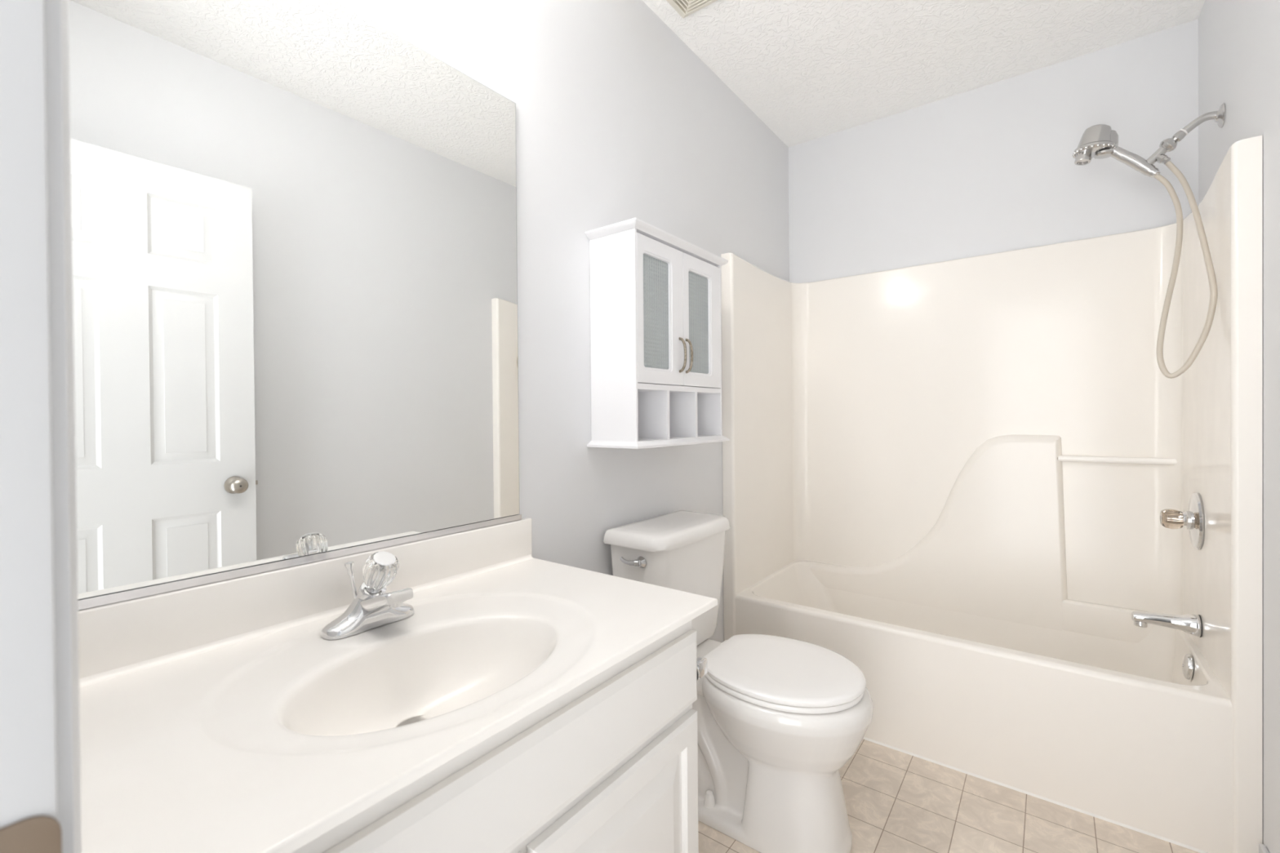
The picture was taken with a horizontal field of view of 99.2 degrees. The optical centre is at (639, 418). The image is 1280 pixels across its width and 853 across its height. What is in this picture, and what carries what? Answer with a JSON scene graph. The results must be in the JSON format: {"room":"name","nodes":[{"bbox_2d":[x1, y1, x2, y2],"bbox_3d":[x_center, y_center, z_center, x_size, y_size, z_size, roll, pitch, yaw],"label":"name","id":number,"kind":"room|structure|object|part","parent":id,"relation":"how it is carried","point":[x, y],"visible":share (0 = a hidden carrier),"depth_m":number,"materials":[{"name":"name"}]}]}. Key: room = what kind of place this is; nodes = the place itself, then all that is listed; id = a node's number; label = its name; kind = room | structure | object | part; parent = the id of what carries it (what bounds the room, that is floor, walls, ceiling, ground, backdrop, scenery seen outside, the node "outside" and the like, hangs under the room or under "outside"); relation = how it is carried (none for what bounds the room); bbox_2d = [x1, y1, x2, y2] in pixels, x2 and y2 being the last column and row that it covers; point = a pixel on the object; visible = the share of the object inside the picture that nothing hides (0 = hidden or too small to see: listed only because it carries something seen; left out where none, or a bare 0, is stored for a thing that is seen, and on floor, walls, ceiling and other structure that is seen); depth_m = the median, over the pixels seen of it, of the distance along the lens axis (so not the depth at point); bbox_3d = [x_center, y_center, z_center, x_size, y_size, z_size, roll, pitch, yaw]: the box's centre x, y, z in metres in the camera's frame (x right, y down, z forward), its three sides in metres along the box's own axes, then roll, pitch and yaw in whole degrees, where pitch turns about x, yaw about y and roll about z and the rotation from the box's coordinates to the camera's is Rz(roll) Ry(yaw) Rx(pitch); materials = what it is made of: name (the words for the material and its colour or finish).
{"room":"bathroom","nodes":[
{"label":"bathroom","id":0,"kind":"room"},
{"bbox_2d":[337,0,789,642],"bbox_3d":[-0.075,-0.126,1.793,0.100,2.550,2.928,0,1,37],"label":"wall","id":1,"kind":"structure","parent":0,"point":[618,119],"depth_m":1.61,"materials":[{"name":"white paint"}]},
{"bbox_2d":[68,0,521,610],"bbox_3d":[-0.573,-0.267,1.041,0.011,1.060,0.870,0,1,37],"label":"wall mirror","id":2,"kind":"object","parent":1,"relation":"attached to","point":[294,222],"visible":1,"depth_m":0.96,"materials":[{"name":"clear glass"}]},
{"bbox_2d":[78,518,533,688],"bbox_3d":[-0.555,0.315,1.048,0.029,0.102,0.909,0,1,37],"label":"backsplash","id":3,"kind":"structure","parent":1,"relation":"attached to","point":[124,637],"depth_m":0.92,"materials":[{"name":"stone"}]},
{"bbox_2d":[585,217,729,448],"bbox_3d":[0.081,-0.234,1.752,0.198,0.632,0.534,0,1,37],"label":"upper cabinet","id":4,"kind":"object","parent":1,"relation":"attached to","point":[655,306],"visible":1,"depth_m":1.61,"materials":[{"name":"white laminate"}]},
{"bbox_3d":[-0.077,-0.230,1.566,0.169,0.596,0.008,0,1,37],"label":"panel","id":5,"kind":"part","parent":4,"relation":"part of","materials":[{"name":"white laminate"}]},
{"bbox_3d":[0.045,-0.310,1.607,0.004,0.330,0.142,0,1,37],"label":"glass pane","id":6,"kind":"part","parent":4,"relation":"part of","materials":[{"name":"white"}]},
{"bbox_3d":[0.075,-0.541,1.753,0.188,0.020,0.534,0,1,37],"label":"crown moulding","id":7,"kind":"part","parent":4,"relation":"part of","materials":[{"name":"white laminate"}]},
{"bbox_3d":[0.084,0.073,1.754,0.198,0.018,0.534,0,1,37],"label":"moulding","id":8,"kind":"part","parent":4,"relation":"part of","materials":[{"name":"white laminate"}]},
{"bbox_3d":[0.058,-0.312,1.619,0.017,0.419,0.238,0,1,37],"label":"door","id":9,"kind":"part","parent":4,"relation":"part of","materials":[{"name":"white laminate"}]},
{"bbox_2d":[637,382,720,394],"bbox_3d":[0.072,-0.093,1.761,0.163,0.016,0.478,0,1,37],"label":"shelf","id":10,"kind":"object","parent":4,"relation":"attached to","point":[642,388],"depth_m":1.71,"materials":[{"name":"white laminate"}]},
{"bbox_3d":[0.073,0.071,1.762,0.165,0.020,0.490,0,1,37],"label":"panel","id":11,"kind":"part","parent":4,"relation":"part of","materials":[{"name":"white laminate"}]},
{"bbox_3d":[0.133,-0.197,1.685,0.027,0.111,0.009,0,1,37],"label":"pull handle","id":12,"kind":"part","parent":4,"relation":"part of","materials":[{"name":"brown metal"}]},
{"bbox_3d":[0.155,-0.198,1.716,0.027,0.111,0.009,0,1,37],"label":"pull handle","id":13,"kind":"part","parent":4,"relation":"part of","materials":[{"name":"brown metal"}]},
{"bbox_3d":[0.190,-0.313,1.800,0.004,0.330,0.140,0,1,37],"label":"glass pane","id":14,"kind":"part","parent":4,"relation":"part of","materials":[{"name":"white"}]},
{"bbox_3d":[0.202,-0.314,1.810,0.017,0.419,0.236,0,1,37],"label":"door","id":15,"kind":"part","parent":4,"relation":"part of","materials":[{"name":"white laminate"}]},
{"bbox_3d":[0.216,-0.235,1.955,0.169,0.596,0.008,0,1,37],"label":"panel","id":16,"kind":"part","parent":4,"relation":"part of","materials":[{"name":"white laminate"}]},
{"bbox_2d":[642,0,1204,147],"bbox_3d":[0.557,-1.432,1.298,1.712,0.060,2.928,0,1,37],"label":"ceiling","id":17,"kind":"structure","parent":0,"point":[809,70],"depth_m":2.05,"materials":[{"name":"white paint"}]},
{"bbox_2d":[666,0,717,17],"bbox_3d":[0.178,-1.391,1.706,0.278,0.020,0.278,0,1,37],"label":"ceiling vent","id":18,"kind":"object","parent":17,"relation":"in","point":[684,8],"visible":1,"depth_m":1.83,"materials":[{"name":"beige plastic"}]},
{"bbox_2d":[697,738,1199,852],"bbox_3d":[0.573,1.177,1.310,1.712,0.060,2.948,0,1,37],"label":"floor","id":19,"kind":"structure","parent":0,"point":[896,802],"depth_m":1.55,"materials":[{"name":"tile"}]},
{"bbox_2d":[292,620,698,852],"bbox_3d":[-0.356,0.769,0.891,0.530,0.778,0.886,0,1,37],"label":"vanity cabinet","id":20,"kind":"object","parent":19,"relation":"on","point":[610,764],"visible":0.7,"depth_m":0.81,"materials":[{"name":"white paint"}]},
{"bbox_2d":[78,518,717,852],"bbox_3d":[-0.342,0.395,0.889,0.558,0.265,0.911,0,1,37],"label":"countertop","id":21,"kind":"structure","parent":20,"relation":"on","point":[220,717],"depth_m":0.80,"materials":[{"name":"stone"}]},
{"bbox_2d":[320,551,413,639],"bbox_3d":[-0.460,0.302,0.957,0.148,0.132,0.157,0,1,37],"label":"faucet","id":22,"kind":"object","parent":21,"relation":"on","point":[371,607],"visible":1,"depth_m":0.94,"materials":[{"name":"silver metal"}]},
{"bbox_3d":[-0.520,0.296,0.980,0.024,0.076,0.016,0,0,16],"label":"lift rod","id":23,"kind":"part","parent":22,"relation":"part of","materials":[{"name":"silver metal"}]},
{"bbox_3d":[-0.458,0.271,0.962,0.062,0.067,0.058,0,1,37],"label":"knob","id":24,"kind":"part","parent":22,"relation":"part of","materials":[{"name":"clear plastic"}]},
{"bbox_3d":[-0.450,0.321,0.949,0.122,0.062,0.048,0,1,37],"label":"spout","id":25,"kind":"part","parent":22,"relation":"part of","materials":[{"name":"silver metal"}]},
{"bbox_3d":[-0.017,0.811,0.916,0.018,0.452,0.431,0,1,37],"label":"door","id":26,"kind":"part","parent":20,"relation":"part of","materials":[{"name":"white paint"}]},
{"bbox_2d":[697,656,707,680],"bbox_3d":[0.056,0.513,1.162,0.190,0.042,0.048,0,1,37],"label":"toilet paper holder","id":27,"kind":"object","parent":20,"relation":"attached to","point":[702,665],"visible":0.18,"depth_m":1.11,"materials":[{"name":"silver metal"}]},
{"bbox_2d":[603,510,873,852],"bbox_3d":[0.301,0.742,1.593,0.711,0.828,0.444,0,1,37],"label":"toilet","id":28,"kind":"object","parent":19,"relation":"on","point":[779,718],"visible":0.85,"depth_m":1.46,"materials":[{"name":"white ceramic"}]},
{"bbox_3d":[-0.022,0.413,1.571,0.084,0.034,0.026,0,1,37],"label":"flush lever","id":29,"kind":"part","parent":28,"relation":"part of","materials":[{"name":"silver metal"}]},
{"bbox_3d":[0.105,0.351,1.740,0.222,0.044,0.438,0,1,37],"label":"tank lid","id":30,"kind":"part","parent":28,"relation":"part of","materials":[{"name":"white ceramic"}]},
{"bbox_3d":[0.108,0.547,1.740,0.199,0.353,0.402,0,1,37],"label":"tank","id":31,"kind":"part","parent":28,"relation":"part of","materials":[{"name":"white ceramic"}]},
{"bbox_3d":[0.317,0.939,1.588,0.680,0.434,0.386,0,1,37],"label":"bowl","id":32,"kind":"part","parent":28,"relation":"part of","materials":[{"name":"white ceramic"}]},
{"bbox_3d":[0.402,0.713,1.521,0.422,0.017,0.371,0,1,37],"label":"seat","id":33,"kind":"part","parent":28,"relation":"part of","materials":[{"name":"white plastic"}]},
{"bbox_3d":[0.405,0.693,1.518,0.422,0.021,0.377,0,1,37],"label":"seat lid","id":34,"kind":"part","parent":28,"relation":"part of","materials":[{"name":"white plastic"}]},
{"bbox_2d":[720,135,1262,852],"bbox_3d":[1.169,0.217,2.103,1.509,1.840,0.740,0,1,37],"label":"bathtub surround","id":35,"kind":"object","parent":19,"relation":"on","point":[952,481],"visible":0.9,"depth_m":2.08,"materials":[{"name":"white plastic"}]},
{"bbox_3d":[1.254,0.460,2.438,1.045,0.787,0.038,0,1,37],"label":"moulded backrest","id":36,"kind":"part","parent":35,"relation":"part of","materials":[{"name":"white plastic"}]},
{"bbox_2d":[734,560,1232,852],"bbox_3d":[1.168,0.930,2.100,1.413,0.414,0.707,0,1,37],"label":"tub","id":37,"kind":"object","parent":35,"relation":"in","point":[1068,702],"depth_m":1.75,"materials":[{"name":"white"}]},
{"bbox_2d":[1131,610,1202,637],"bbox_3d":[1.669,0.642,1.730,0.158,0.067,0.067,0,1,37],"label":"tub spout","id":38,"kind":"object","parent":35,"relation":"attached to","point":[1192,624],"visible":1,"depth_m":1.71,"materials":[{"name":"silver metal"}]},
{"bbox_2d":[1133,621,1147,627],"bbox_3d":[1.623,0.658,1.765,0.033,0.028,0.033,0,1,37],"label":"outlet","id":39,"kind":"object","parent":38,"relation":"attached to","point":[1140,624],"depth_m":1.75,"materials":[{"name":"silver metal"}]},
{"bbox_2d":[1160,492,1204,549],"bbox_3d":[1.713,0.321,1.729,0.085,0.178,0.178,0,1,37],"label":"shower valve","id":40,"kind":"object","parent":35,"relation":"attached to","point":[1193,519],"visible":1,"depth_m":1.70,"materials":[{"name":"silver metal"}]},
{"bbox_3d":[1.699,0.321,1.740,0.050,0.062,0.065,0,1,37],"label":"knob","id":41,"kind":"part","parent":40,"relation":"part of","materials":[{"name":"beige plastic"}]},
{"bbox_2d":[1182,653,1193,679],"bbox_3d":[1.691,0.767,1.683,0.021,0.076,0.076,0,1,37],"label":"overflow plate","id":42,"kind":"object","parent":35,"relation":"attached to","point":[1187,663],"visible":1,"depth_m":1.66,"materials":[{"name":"silver metal"}]},
{"bbox_2d":[788,18,1198,283],"bbox_3d":[1.419,-0.143,2.437,1.512,2.550,0.100,0,1,37],"label":"wall","id":43,"kind":"structure","parent":0,"point":[991,168],"depth_m":2.29,"materials":[{"name":"white paint"}]},
{"bbox_2d":[1198,0,1279,852],"bbox_3d":[1.211,-0.129,0.823,0.100,2.550,2.928,0,1,37],"label":"wall","id":44,"kind":"structure","parent":0,"point":[1239,40],"depth_m":1.34,"materials":[{"name":"white paint"}]},
{"bbox_2d":[1071,102,1226,378],"bbox_3d":[1.575,-0.550,1.689,0.360,0.865,0.318,0,1,37],"label":"shower","id":45,"kind":"object","parent":44,"relation":"attached to","point":[1100,141],"visible":1,"depth_m":1.69,"materials":[{"name":"silver metal"}]},
{"bbox_2d":[1156,154,1170,164],"bbox_3d":[1.664,-0.828,1.736,0.025,0.041,0.041,-1,0,-31],"label":"outlet","id":46,"kind":"object","parent":45,"relation":"attached to","point":[1161,158],"depth_m":1.73,"materials":[{"name":"silver metal"}]},
{"bbox_3d":[1.736,-0.913,1.689,0.102,0.058,0.022,0,1,37],"label":"shower arm","id":47,"kind":"part","parent":45,"relation":"part of","materials":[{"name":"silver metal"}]},
{"bbox_2d":[1258,843,1269,852],"bbox_3d":[0.959,1.105,0.578,0.013,0.088,1.927,0,1,37],"label":"baseboard","id":48,"kind":"structure","parent":44,"relation":"attached to","point":[1262,848],"depth_m":1.33,"materials":[{"name":"white paint"}]},
{"bbox_3d":[-0.278,-0.112,0.187,1.512,2.550,0.120,0,1,37],"label":"wall","id":49,"kind":"structure","parent":0,"visible":0},
{"bbox_2d":[0,0,81,852],"bbox_3d":[-0.055,0.107,0.032,0.862,2.110,0.136,0,1,37],"label":"door frame","id":50,"kind":"structure","parent":49,"relation":"attached to","point":[41,812],"depth_m":0.29,"materials":[{"name":"white paint"}]},
{"bbox_3d":[-0.327,0.246,0.278,0.003,0.072,0.043,0,1,37],"label":"strike plate","id":51,"kind":"part","parent":50,"relation":"part of","materials":[{"name":"beige metal"}]},
{"bbox_3d":[-0.019,0.106,0.080,0.862,2.110,0.016,0,1,37],"label":"casing","id":52,"kind":"part","parent":50,"relation":"part of","materials":[{"name":"white paint"}]}
]}

